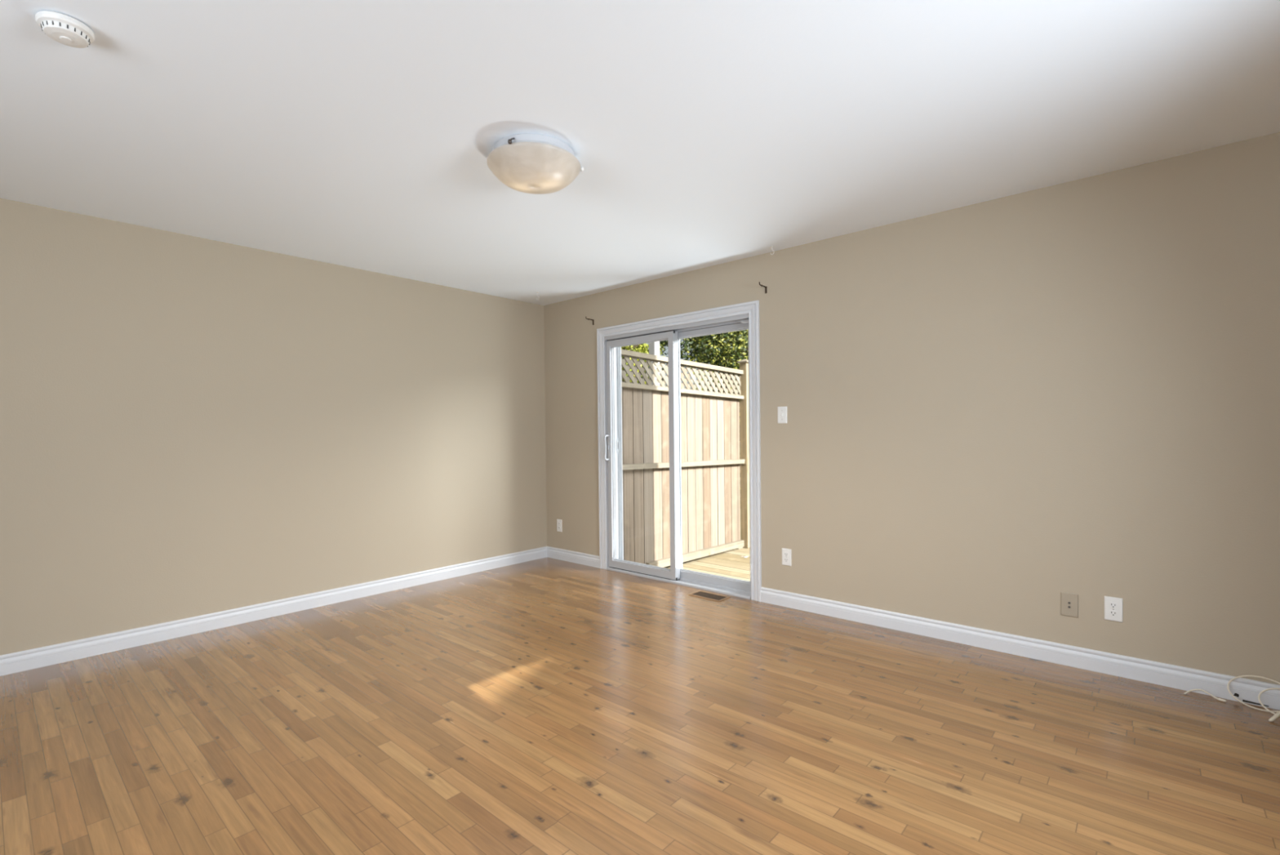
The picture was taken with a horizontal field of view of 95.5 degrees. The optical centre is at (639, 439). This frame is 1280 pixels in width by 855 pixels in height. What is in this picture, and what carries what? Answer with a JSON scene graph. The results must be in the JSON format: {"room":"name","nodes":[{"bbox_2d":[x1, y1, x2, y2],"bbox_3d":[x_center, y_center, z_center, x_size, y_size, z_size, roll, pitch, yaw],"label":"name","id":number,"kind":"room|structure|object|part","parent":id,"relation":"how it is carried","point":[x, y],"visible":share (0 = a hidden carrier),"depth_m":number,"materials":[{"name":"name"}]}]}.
{"room":"empty living room","nodes":[
{"label":"empty living room","id":0,"kind":"room"},
{"bbox_2d":[0,198,546,654],"bbox_3d":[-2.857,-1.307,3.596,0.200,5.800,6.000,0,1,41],"label":"wall","id":1,"kind":"structure","parent":0,"point":[190,426],"depth_m":3.71,"materials":[{"name":"beige paint"}]},
{"bbox_2d":[0,546,546,675],"bbox_3d":[-2.748,1.142,3.558,0.016,0.102,5.600,0,1,41],"label":"baseboard","id":2,"kind":"structure","parent":1,"relation":"attached to","point":[22,660],"depth_m":3.71,"materials":[{"name":"white paint"}]},
{"bbox_2d":[0,556,1279,854],"bbox_3d":[-0.651,1.245,1.716,5.600,0.100,5.600,0,1,41],"label":"floor","id":3,"kind":"structure","parent":0,"point":[546,705],"depth_m":2.26,"materials":[{"name":"brown wood"}]},
{"bbox_2d":[688,590,729,601],"bbox_3d":[0.506,1.145,4.251,0.272,0.005,0.138,0,1,41],"label":"floor vent","id":4,"kind":"object","parent":3,"relation":"in","point":[700,593],"visible":1,"depth_m":4.25,"materials":[{"name":"brown metal"}]},
{"bbox_2d":[1183,688,1226,702],"bbox_3d":[2.513,1.134,2.586,0.136,0.027,0.042,0,1,41],"label":"loose cable","id":5,"kind":"object","parent":3,"relation":"on","point":[1191,690],"visible":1,"depth_m":2.59,"materials":[{"name":"beige plastic"}]},
{"bbox_3d":[2.504,1.133,2.600,0.111,0.026,0.033,0,1,30],"label":"cord","id":6,"kind":"part","parent":5,"relation":"part of","materials":[{"name":"beige plastic"}]},
{"bbox_2d":[1226,675,1279,721],"bbox_3d":[2.731,1.083,2.326,0.528,0.130,0.170,0,1,41],"label":"coiled cable","id":7,"kind":"object","parent":3,"relation":"on","point":[1275,716],"visible":1,"depth_m":2.47,"materials":[{"name":"beige plastic"}]},
{"bbox_2d":[0,0,1279,305],"bbox_3d":[-0.699,-1.345,1.697,5.950,0.200,6.000,0,1,41],"label":"ceiling","id":8,"kind":"structure","parent":0,"point":[357,134],"depth_m":2.24,"materials":[{"name":"white paint"}]},
{"bbox_2d":[35,10,94,48],"bbox_3d":[-1.709,-1.211,1.729,0.126,0.047,0.126,0,1,41],"label":"smoke detector","id":9,"kind":"object","parent":8,"relation":"attached to","point":[64,29],"visible":1,"depth_m":1.70,"materials":[{"name":"grey plastic"}]},
{"bbox_2d":[486,133,583,194],"bbox_3d":[-0.471,-1.185,2.566,0.422,0.148,0.406,0,1,41],"label":"ceiling light","id":10,"kind":"object","parent":8,"relation":"attached to","point":[526,162],"visible":1,"depth_m":2.44,"materials":[{"name":"white glass"}]},
{"bbox_2d":[543,132,1279,684],"bbox_3d":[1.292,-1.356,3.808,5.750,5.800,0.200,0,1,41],"label":"wall","id":11,"kind":"structure","parent":0,"point":[998,408],"depth_m":3.04,"materials":[{"name":"beige paint"}]},
{"bbox_2d":[556,519,562,531],"bbox_3d":[-0.768,0.821,5.533,0.070,0.115,0.008,0,1,41],"label":"wall outlet","id":12,"kind":"object","parent":11,"relation":"attached to","point":[559,525],"visible":1,"depth_m":5.53,"materials":[{"name":"white plastic"}]},
{"bbox_2d":[546,546,599,568],"bbox_3d":[-0.632,1.093,5.414,0.742,0.102,0.016,0,1,41],"label":"baseboard","id":13,"kind":"structure","parent":11,"relation":"attached to","point":[580,557],"depth_m":5.39,"materials":[{"name":"white paint"}]},
{"bbox_2d":[604,313,751,599],"bbox_3d":[0.294,0.117,4.685,1.495,2.058,0.243,0,1,41],"label":"door","id":14,"kind":"structure","parent":11,"relation":"in","point":[740,588],"depth_m":4.72,"materials":[{"name":"grey plastic"}]},
{"bbox_3d":[-0.291,0.071,5.077,0.028,0.250,0.060,0,1,41],"label":"handle","id":15,"kind":"part","parent":14,"relation":"part of","materials":[{"name":"grey plastic"}]},
{"bbox_3d":[-0.198,0.057,5.216,0.004,0.140,0.040,0,1,41],"label":"keeper plate","id":16,"kind":"part","parent":14,"relation":"part of","materials":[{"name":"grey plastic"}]},
{"bbox_3d":[0.013,0.130,4.890,0.746,1.984,0.063,0,1,41],"label":"sliding panel","id":17,"kind":"part","parent":14,"relation":"part of","materials":[{"name":"clear glass"}]},
{"bbox_3d":[0.316,1.129,4.711,1.443,0.033,0.211,0,1,41],"label":"sill","id":18,"kind":"part","parent":14,"relation":"part of","materials":[{"name":"grey plastic"}]},
{"bbox_3d":[0.573,0.129,4.493,0.767,1.979,0.060,0,1,41],"label":"fixed panel","id":19,"kind":"part","parent":14,"relation":"part of","materials":[{"name":"clear glass"}]},
{"bbox_2d":[596,300,761,601],"bbox_3d":[0.239,0.085,4.622,1.611,2.120,0.020,0,1,41],"label":"trim","id":20,"kind":"structure","parent":11,"relation":"attached to","point":[752,308],"depth_m":4.14,"materials":[{"name":"white paint"}]},
{"bbox_2d":[759,281,767,293],"bbox_3d":[0.847,-1.047,4.011,0.015,0.062,0.094,0,1,41],"label":"curtain bracket","id":21,"kind":"object","parent":11,"relation":"attached to","point":[762,285],"visible":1,"depth_m":4.04,"materials":[{"name":"brown metal"}]},
{"bbox_2d":[777,406,786,423],"bbox_3d":[0.971,-0.167,3.975,0.070,0.115,0.015,0,1,41],"label":"light switch","id":22,"kind":"object","parent":11,"relation":"attached to","point":[782,411],"visible":1,"depth_m":3.97,"materials":[{"name":"white plastic"}]},
{"bbox_2d":[782,547,791,565],"bbox_3d":[1.002,0.805,3.975,0.070,0.115,0.008,0,1,41],"label":"wall outlet","id":23,"kind":"object","parent":11,"relation":"attached to","point":[786,553],"visible":1,"depth_m":3.97,"materials":[{"name":"white plastic"}]},
{"bbox_2d":[760,586,1279,709],"bbox_3d":[2.075,1.095,3.033,3.247,0.102,0.017,0,1,41],"label":"baseboard","id":24,"kind":"structure","parent":11,"relation":"attached to","point":[1246,690],"depth_m":3.00,"materials":[{"name":"white paint"}]},
{"bbox_2d":[1060,591,1078,617],"bbox_3d":[2.175,0.838,2.943,0.072,0.117,0.009,0,1,41],"label":"jack plate","id":25,"kind":"object","parent":11,"relation":"attached to","point":[1068,602],"visible":1,"depth_m":2.94,"materials":[{"name":"beige plastic"}]},
{"bbox_2d":[1104,595,1122,622],"bbox_3d":[2.305,0.827,2.829,0.070,0.115,0.008,0,1,41],"label":"wall outlet","id":26,"kind":"object","parent":11,"relation":"attached to","point":[1113,606],"visible":1,"depth_m":2.83,"materials":[{"name":"white plastic"}]},
{"bbox_2d":[1108,609,1117,616],"bbox_3d":[2.304,0.846,2.828,0.034,0.028,0.003,0,1,41],"label":"socket","id":27,"kind":"object","parent":26,"relation":"attached to","point":[1111,612],"depth_m":2.83,"materials":[{"name":"grey plastic"}]},
{"bbox_2d":[1108,601,1117,608],"bbox_3d":[2.304,0.807,2.827,0.034,0.028,0.003,0,1,41],"label":"socket","id":28,"kind":"object","parent":26,"relation":"attached to","point":[1111,604],"depth_m":2.83,"materials":[{"name":"grey plastic"}]},
{"label":"outside","id":29,"kind":"structure","parent":0,"visible":0},
{"bbox_2d":[739,444,741,538],"bbox_3d":[15.226,1.284,31.575,70.000,0.150,59.800,0,1,41],"label":"ground","id":30,"kind":"structure","parent":29,"point":[740,444],"depth_m":11.30,"materials":[{"name":"green plant"}]},
{"bbox_2d":[621,342,664,384],"bbox_3d":[-0.206,-0.729,11.797,2.138,4.792,2.224,0,1,15],"label":"tree","id":31,"kind":"object","parent":30,"relation":"on","point":[633,347],"visible":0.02,"depth_m":11.51,"materials":[{"name":"green plant"}]},
{"bbox_2d":[622,340,667,386],"bbox_3d":[-0.303,-3.738,23.674,5.237,10.470,4.867,0,1,41],"label":"tree","id":32,"kind":"object","parent":30,"relation":"on","point":[660,342],"visible":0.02,"depth_m":22.86,"materials":[{"name":"green plant"}]},
{"bbox_2d":[648,341,659,385],"bbox_3d":[0.183,-0.189,7.125,0.095,3.800,0.095,0,1,41],"label":"porch post","id":33,"kind":"object","parent":30,"relation":"on","point":[654,347],"visible":0.02,"depth_m":7.08,"materials":[{"name":"white wood"}]},
{"bbox_2d":[659,329,748,440],"bbox_3d":[2.160,-1.686,14.373,3.349,6.576,2.511,0,1,33],"label":"tree","id":34,"kind":"object","parent":30,"relation":"on","point":[688,341],"visible":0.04,"depth_m":14.48,"materials":[{"name":"green plant"}]},
{"bbox_2d":[664,538,750,581],"bbox_3d":[2.673,1.336,4.950,5.480,0.036,3.214,0,1,41],"label":"wooden deck","id":35,"kind":"object","parent":30,"relation":"on","point":[729,563],"visible":0.02,"depth_m":6.14,"materials":[{"name":"beige wood"}]},
{"bbox_2d":[621,349,750,567],"bbox_3d":[0.541,0.189,6.203,0.168,2.268,2.320,0,1,41],"label":"wooden fence","id":36,"kind":"object","parent":35,"relation":"on","point":[715,481],"visible":0.75,"depth_m":6.22,"materials":[{"name":"brown wood"}]},
{"bbox_3d":[0.477,-0.806,6.160,0.090,0.089,2.205,0,1,41],"label":"rail","id":37,"kind":"part","parent":36,"relation":"part of","materials":[{"name":"beige wood"}]},
{"bbox_3d":[0.484,-0.505,6.161,0.090,0.084,2.205,0,1,41],"label":"lattice rail","id":38,"kind":"part","parent":36,"relation":"part of","materials":[{"name":"beige wood"}]},
{"bbox_3d":[0.506,0.260,6.160,0.065,0.094,2.205,0,1,41],"label":"rail","id":39,"kind":"part","parent":36,"relation":"part of","materials":[{"name":"beige wood"}]},
{"bbox_3d":[0.656,1.249,6.347,0.045,0.110,1.760,0,1,41],"label":"rail","id":40,"kind":"part","parent":36,"relation":"part of","materials":[{"name":"beige wood"}]},
{"bbox_3d":[1.276,0.192,7.013,0.095,2.223,0.095,0,1,41],"label":"post","id":41,"kind":"part","parent":36,"relation":"part of","materials":[{"name":"beige wood"}]},
{"bbox_2d":[683,347,748,441],"bbox_3d":[4.135,-3.703,19.302,5.269,10.422,4.906,-1,1,-19],"label":"tree","id":42,"kind":"object","parent":30,"relation":"on","point":[704,348],"visible":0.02,"depth_m":19.37,"materials":[{"name":"green plant"}]},
{"bbox_2d":[690,329,748,457],"bbox_3d":[1.649,-0.289,10.238,1.523,3.921,1.755,0,1,41],"label":"tree","id":43,"kind":"object","parent":30,"relation":"on","point":[731,349],"visible":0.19,"depth_m":9.93,"materials":[{"name":"green plant"}]}
]}

